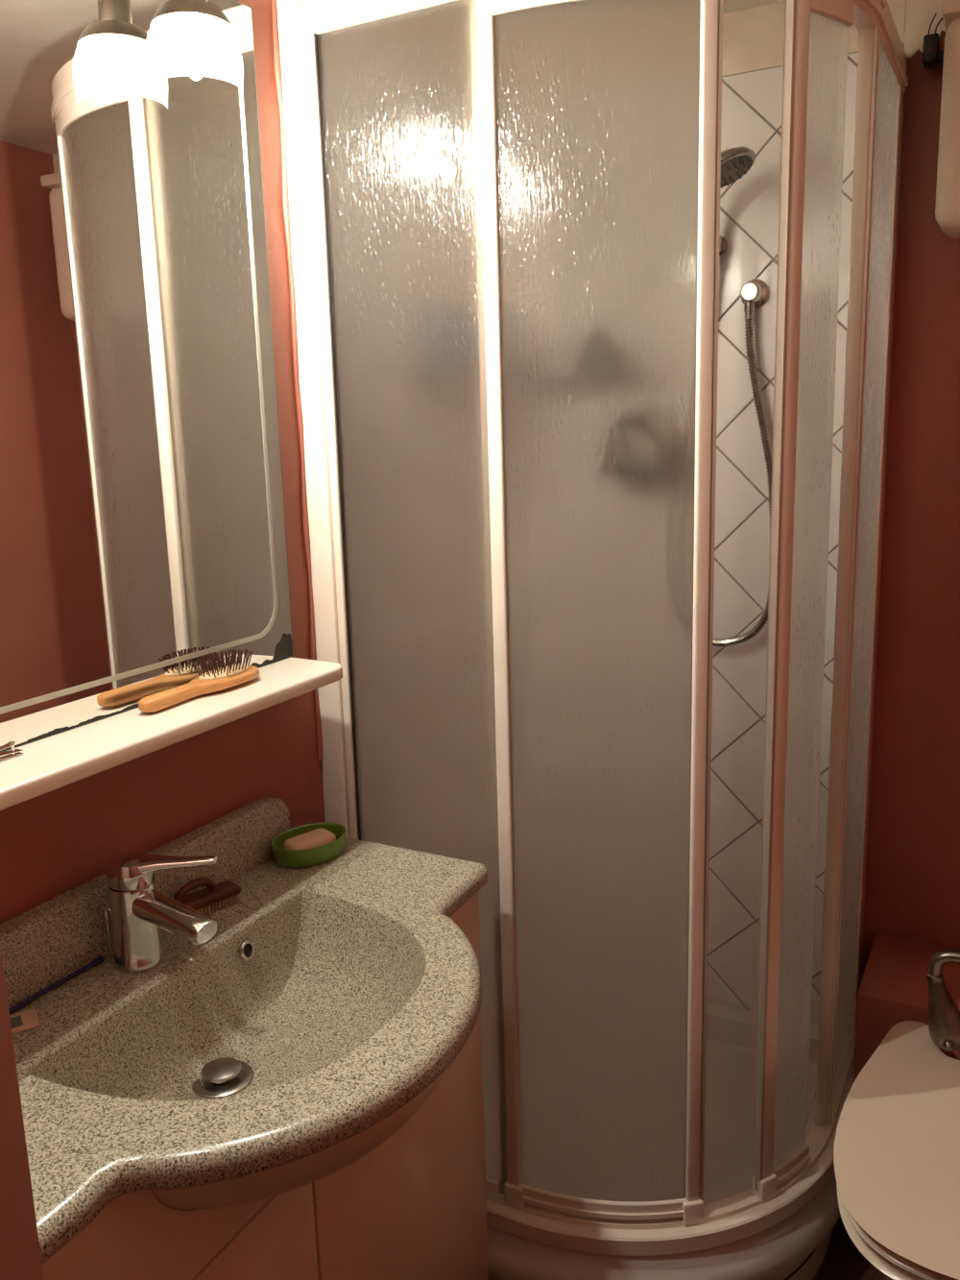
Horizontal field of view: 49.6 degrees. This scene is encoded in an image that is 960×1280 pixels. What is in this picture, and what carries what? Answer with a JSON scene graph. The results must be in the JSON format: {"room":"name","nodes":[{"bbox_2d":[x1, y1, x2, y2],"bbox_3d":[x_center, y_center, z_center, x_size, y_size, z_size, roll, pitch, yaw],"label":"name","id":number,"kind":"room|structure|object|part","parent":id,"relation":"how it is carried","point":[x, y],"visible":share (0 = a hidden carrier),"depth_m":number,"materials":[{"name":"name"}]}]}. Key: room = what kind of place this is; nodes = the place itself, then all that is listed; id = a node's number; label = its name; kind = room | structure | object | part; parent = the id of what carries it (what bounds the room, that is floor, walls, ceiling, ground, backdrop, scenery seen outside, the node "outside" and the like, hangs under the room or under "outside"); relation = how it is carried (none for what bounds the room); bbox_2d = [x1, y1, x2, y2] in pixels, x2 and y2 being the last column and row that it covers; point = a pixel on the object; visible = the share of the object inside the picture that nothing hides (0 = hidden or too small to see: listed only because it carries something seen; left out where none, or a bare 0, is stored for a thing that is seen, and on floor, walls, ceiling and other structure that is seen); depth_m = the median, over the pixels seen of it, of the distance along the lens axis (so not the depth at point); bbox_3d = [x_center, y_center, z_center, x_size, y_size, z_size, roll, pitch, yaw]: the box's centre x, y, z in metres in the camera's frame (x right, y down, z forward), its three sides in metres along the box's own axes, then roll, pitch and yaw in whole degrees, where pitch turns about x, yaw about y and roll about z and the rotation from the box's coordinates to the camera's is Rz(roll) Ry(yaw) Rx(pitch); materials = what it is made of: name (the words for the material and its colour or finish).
{"room":"bathroom","nodes":[
{"label":"bathroom","id":0,"kind":"room"},
{"bbox_2d":[0,944,44,1279],"bbox_3d":[-0.566,0.231,0.757,0.511,2.210,0.118,4,13,27],"label":"wall","id":1,"kind":"structure","parent":0,"point":[20,1258],"depth_m":0.70,"materials":[{"name":"paint"}]},
{"bbox_2d":[0,0,325,923],"bbox_3d":[-0.332,0.048,1.626,0.107,2.210,1.911,4,13,27],"label":"wall","id":2,"kind":"structure","parent":0,"point":[57,841],"depth_m":1.46,"materials":[{"name":"red paint"}]},
{"bbox_2d":[0,0,293,752],"bbox_3d":[-0.488,-0.337,1.140,0.022,0.891,0.799,4,13,27],"label":"wall mirror","id":3,"kind":"object","parent":2,"relation":"attached to","point":[143,536],"visible":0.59,"depth_m":1.24,"materials":[{"name":"grey mirror"}]},
{"bbox_2d":[0,657,342,810],"bbox_3d":[-0.427,0.116,1.206,0.130,0.026,0.798,4,13,27],"label":"shelf","id":4,"kind":"object","parent":2,"relation":"attached to","point":[55,761],"visible":0.94,"depth_m":1.20,"materials":[{"name":"paint"}]},
{"bbox_2d":[0,741,23,761],"bbox_3d":[-0.510,0.121,1.088,0.010,0.016,0.064,5,13,29],"label":"hair clip","id":5,"kind":"object","parent":4,"relation":"on","point":[12,752],"visible":1,"depth_m":1.10,"materials":[{"name":"silver metal"}]},
{"bbox_3d":[-0.512,0.119,1.084,0.009,0.008,0.056,5,13,29],"label":"lever","id":6,"kind":"part","parent":5,"relation":"part of","materials":[{"name":"silver metal"}]},
{"bbox_3d":[-0.509,0.122,1.090,0.010,0.006,0.060,5,13,29],"label":"arm","id":7,"kind":"part","parent":5,"relation":"part of","materials":[{"name":"silver metal"}]},
{"bbox_3d":[-0.509,0.127,1.091,0.010,0.002,0.060,5,13,29],"label":"arm","id":8,"kind":"part","parent":5,"relation":"part of","materials":[{"name":"silver metal"}]},
{"bbox_2d":[138,649,259,712],"bbox_3d":[-0.366,0.048,1.347,0.058,0.044,0.211,4,13,27],"label":"hairbrush","id":9,"kind":"object","parent":4,"relation":"on","point":[215,677],"visible":1,"depth_m":1.35,"materials":[{"name":"brown wood"}]},
{"bbox_2d":[198,663,249,679],"bbox_3d":[-0.342,0.041,1.391,0.044,0.008,0.090,4,13,27],"label":"cushion","id":10,"kind":"object","parent":9,"relation":"on","point":[220,671],"depth_m":1.37,"materials":[{"name":"beige fabric"}]},
{"bbox_2d":[150,0,233,80],"bbox_3d":[-0.403,-0.733,1.044,0.207,0.236,0.530,4,13,27],"label":"lamp","id":11,"kind":"object","parent":2,"relation":"attached to","point":[181,20],"visible":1,"depth_m":1.22,"materials":[{"name":"white glass"}]},
{"bbox_2d":[178,0,207,80],"bbox_3d":[-0.338,-0.722,1.220,0.040,0.117,0.040,4,13,27],"label":"bulb","id":12,"kind":"object","parent":11,"relation":"attached to","point":[190,24],"depth_m":1.22,"materials":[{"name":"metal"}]},
{"bbox_2d":[271,0,322,759],"bbox_3d":[-0.275,-0.395,1.560,0.009,1.200,0.013,4,13,27],"label":"trim","id":13,"kind":"structure","parent":2,"relation":"attached to","point":[277,74],"depth_m":1.55,"materials":[{"name":"brown"}]},
{"bbox_2d":[723,0,785,14],"bbox_3d":[-0.088,-0.877,0.385,1.650,0.080,3.491,4,13,27],"label":"ceiling","id":14,"kind":"structure","parent":0,"point":[730,6],"depth_m":1.89,"materials":[{"name":"paint"}]},
{"bbox_2d":[706,0,959,1025],"bbox_3d":[0.747,-0.073,2.069,1.600,2.210,0.102,4,13,27],"label":"wall","id":15,"kind":"structure","parent":0,"point":[912,892],"depth_m":2.01,"materials":[{"name":"red paint"}]},
{"bbox_2d":[712,146,772,647],"bbox_3d":[0.441,-0.418,1.967,0.226,0.914,0.226,4,13,27],"label":"shower","id":16,"kind":"object","parent":15,"relation":"attached to","point":[736,162],"visible":0.39,"depth_m":1.99,"materials":[{"name":"silver metal"}]},
{"bbox_2d":[853,933,959,1082],"bbox_3d":[1.035,0.857,1.918,0.624,0.432,0.260,4,13,27],"label":"ledge","id":17,"kind":"object","parent":15,"relation":"attached to","point":[894,988],"depth_m":1.92,"materials":[{"name":"red paint"}]},
{"bbox_2d":[922,13,943,68],"bbox_3d":[0.777,-1.021,1.764,0.038,0.084,0.054,4,13,27],"label":"junction box","id":18,"kind":"object","parent":15,"relation":"attached to","point":[932,57],"visible":0.91,"depth_m":1.75,"materials":[{"name":"black plastic"}]},
{"bbox_2d":[926,949,959,1051],"bbox_3d":[1.008,0.576,1.792,0.418,0.182,0.396,4,13,27],"label":"pipe","id":19,"kind":"object","parent":15,"relation":"attached to","point":[944,1014],"visible":1,"depth_m":1.72,"materials":[{"name":"metal"}]},
{"bbox_3d":[0.775,0.671,1.718,0.020,0.018,0.017,4,13,27],"label":"knob","id":20,"kind":"part","parent":19,"relation":"part of","materials":[{"name":"metal"}]},
{"bbox_2d":[935,0,959,238],"bbox_3d":[0.978,-0.845,1.635,0.466,0.347,0.159,4,13,27],"label":"water heater","id":21,"kind":"object","parent":15,"relation":"attached to","point":[948,189],"visible":1,"depth_m":1.68,"materials":[{"name":"paint"}]},
{"bbox_3d":[0.972,-1.001,1.601,0.466,0.027,0.153,4,13,27],"label":"lid","id":22,"kind":"part","parent":21,"relation":"part of","materials":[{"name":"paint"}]},
{"bbox_2d":[812,1215,879,1279],"bbox_3d":[-0.024,1.367,0.839,1.650,0.080,3.491,4,13,27],"label":"floor","id":23,"kind":"structure","parent":0,"point":[843,1260],"depth_m":1.84,"materials":[{"name":"tile"}]},
{"bbox_2d":[42,892,488,1279],"bbox_3d":[-0.321,0.822,1.312,0.310,0.818,0.828,4,13,27],"label":"vanity cabinet","id":24,"kind":"object","parent":23,"relation":"on","point":[413,1207],"visible":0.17,"depth_m":1.29,"materials":[{"name":"paint"}]},
{"bbox_2d":[0,796,488,1264],"bbox_3d":[-0.249,0.435,1.195,0.499,0.258,0.843,4,13,27],"label":"washbasin","id":25,"kind":"object","parent":24,"relation":"in","point":[267,1056],"depth_m":1.19,"materials":[{"name":"stone"}]},
{"bbox_2d":[9,1008,40,1034],"bbox_3d":[-0.517,0.415,1.109,0.084,0.003,0.038,-8,13,-30],"label":"packet","id":26,"kind":"object","parent":25,"relation":"on","point":[26,1020],"visible":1,"depth_m":1.12,"materials":[{"name":"beige paper"}]},
{"bbox_2d":[9,1015,23,1028],"bbox_3d":[-0.519,0.414,1.108,0.056,0.001,0.022,-8,13,-30],"label":"print","id":27,"kind":"object","parent":26,"relation":"on","point":[16,1022],"depth_m":1.12,"materials":[{"name":"grey paper"}]},
{"bbox_3d":[-0.498,0.400,1.173,0.008,0.008,0.178,5,13,28],"label":"toothbrush handle","id":28,"kind":"part","parent":25,"relation":"part of","materials":[{"name":"blue plastic"}]},
{"bbox_2d":[101,850,217,973],"bbox_3d":[-0.374,0.321,1.224,0.164,0.136,0.070,3,12,23],"label":"mixer tap","id":29,"kind":"object","parent":25,"relation":"on","point":[137,911],"visible":1,"depth_m":1.21,"materials":[{"name":"silver metal"}]},
{"bbox_3d":[-0.448,0.354,1.252,0.010,0.064,0.010,4,13,27],"label":"pop rod","id":30,"kind":"part","parent":29,"relation":"part of","materials":[{"name":"silver metal"}]},
{"bbox_3d":[-0.356,0.317,1.201,0.113,0.043,0.037,5,13,30],"label":"spout","id":31,"kind":"part","parent":29,"relation":"part of","materials":[{"name":"silver metal"}]},
{"bbox_3d":[-0.359,0.263,1.219,0.101,0.018,0.040,-1,11,4],"label":"lever","id":32,"kind":"part","parent":29,"relation":"part of","materials":[{"name":"silver metal"}]},
{"bbox_2d":[173,877,241,915],"bbox_3d":[-0.363,0.335,1.374,0.092,0.047,0.032,-13,16,-43],"label":"brush","id":33,"kind":"object","parent":25,"relation":"on","point":[214,897],"visible":0.69,"depth_m":1.37,"materials":[{"name":"brown wood"}]},
{"bbox_2d":[270,822,346,868],"bbox_3d":[-0.253,0.306,1.544,0.095,0.030,0.119,4,13,27],"label":"soap dish","id":34,"kind":"object","parent":25,"relation":"on","point":[326,853],"visible":0.84,"depth_m":1.52,"materials":[{"name":"green plastic"}]},
{"bbox_2d":[283,827,336,850],"bbox_3d":[-0.253,0.302,1.543,0.072,0.024,0.043,-11,15,-39],"label":"soap bar","id":35,"kind":"object","parent":34,"relation":"in","point":[318,837],"visible":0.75,"depth_m":1.53,"materials":[{"name":"wax"}]},
{"bbox_3d":[-0.286,0.925,1.073,0.016,0.598,0.408,4,13,27],"label":"door","id":36,"kind":"part","parent":24,"relation":"part of","materials":[{"name":"paint"}]},
{"bbox_3d":[-0.094,0.847,1.434,0.016,0.598,0.416,4,13,27],"label":"door","id":37,"kind":"part","parent":24,"relation":"part of","materials":[{"name":"paint"}]},
{"bbox_2d":[487,999,841,1279],"bbox_3d":[0.292,0.979,2.003,0.794,0.199,0.833,4,13,27],"label":"shower tray","id":38,"kind":"object","parent":23,"relation":"on","point":[795,1247],"visible":0.33,"depth_m":1.73,"materials":[{"name":"plastic"}]},
{"bbox_2d":[276,0,908,1255],"bbox_3d":[0.316,-0.015,1.647,1.131,1.886,0.425,-5,12,-18],"label":"shower enclosure","id":39,"kind":"object","parent":38,"relation":"on","point":[504,215],"visible":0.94,"depth_m":1.50,"materials":[{"name":"white"}]},
{"bbox_3d":[-0.236,-0.013,1.649,0.045,1.845,0.038,4,13,27],"label":"wall post","id":40,"kind":"part","parent":39,"relation":"part of","materials":[{"name":"white metal"}]},
{"bbox_3d":[-0.077,0.027,1.570,0.283,1.780,0.004,4,13,27],"label":"fixed pane","id":41,"kind":"part","parent":39,"relation":"part of","materials":[{"name":"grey glass"}]},
{"bbox_3d":[-0.071,0.887,1.754,0.234,0.022,0.016,4,13,27],"label":"rail","id":42,"kind":"part","parent":39,"relation":"part of","materials":[{"name":"white metal"}]},
{"bbox_3d":[0.145,-0.814,1.304,0.307,0.029,0.044,0,12,9],"label":"door rail","id":43,"kind":"part","parent":39,"relation":"part of","materials":[{"name":"white metal"}]},
{"bbox_3d":[0.169,0.034,1.475,0.303,1.736,0.033,0,12,9],"label":"sliding door","id":44,"kind":"part","parent":39,"relation":"part of","materials":[{"name":"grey glass"}]},
{"bbox_3d":[0.194,0.890,1.646,0.310,0.028,0.048,0,12,9],"label":"door rail","id":45,"kind":"part","parent":39,"relation":"part of","materials":[{"name":"white metal"}]},
{"bbox_3d":[0.244,-0.926,1.616,0.714,0.060,0.770,4,13,27],"label":"rail","id":46,"kind":"part","parent":39,"relation":"part of","materials":[{"name":"white metal"}]},
{"bbox_3d":[0.499,0.869,1.708,0.126,0.028,0.025,-10,14,-36],"label":"door rail","id":47,"kind":"part","parent":39,"relation":"part of","materials":[{"name":"white metal"}]},
{"bbox_3d":[0.474,0.012,1.536,0.123,1.736,0.009,-10,14,-36],"label":"sliding door","id":48,"kind":"part","parent":39,"relation":"part of","materials":[{"name":"clear glass"}]},
{"bbox_3d":[0.449,-0.835,1.365,0.125,0.029,0.021,-10,14,-36],"label":"door rail","id":49,"kind":"part","parent":39,"relation":"part of","materials":[{"name":"white metal"}]},
{"bbox_3d":[0.586,-0.019,1.677,0.021,1.792,0.024,4,13,27],"label":"corner post","id":50,"kind":"part","parent":39,"relation":"part of","materials":[{"name":"white metal"}]},
{"bbox_3d":[0.667,-0.043,1.813,0.004,1.780,0.292,4,13,27],"label":"fixed pane","id":51,"kind":"part","parent":39,"relation":"part of","materials":[{"name":"clear glass"}]},
{"bbox_3d":[0.742,-0.107,1.964,0.022,1.841,0.073,4,13,27],"label":"wall post","id":52,"kind":"part","parent":39,"relation":"part of","materials":[{"name":"white metal"}]},
{"bbox_2d":[833,1020,959,1279],"bbox_3d":[0.754,0.943,1.563,0.412,0.420,0.583,4,13,27],"label":"toilet","id":53,"kind":"object","parent":23,"relation":"on","point":[897,1147],"visible":1,"depth_m":1.49,"materials":[{"name":"ceramic"}]},
{"bbox_3d":[0.736,0.974,1.533,0.386,0.372,0.489,4,13,27],"label":"bowl","id":54,"kind":"part","parent":53,"relation":"part of","materials":[{"name":"ceramic"}]},
{"bbox_3d":[0.732,0.776,1.497,0.400,0.024,0.500,4,13,27],"label":"seat","id":55,"kind":"part","parent":53,"relation":"part of","materials":[{"name":"plastic"}]}
]}

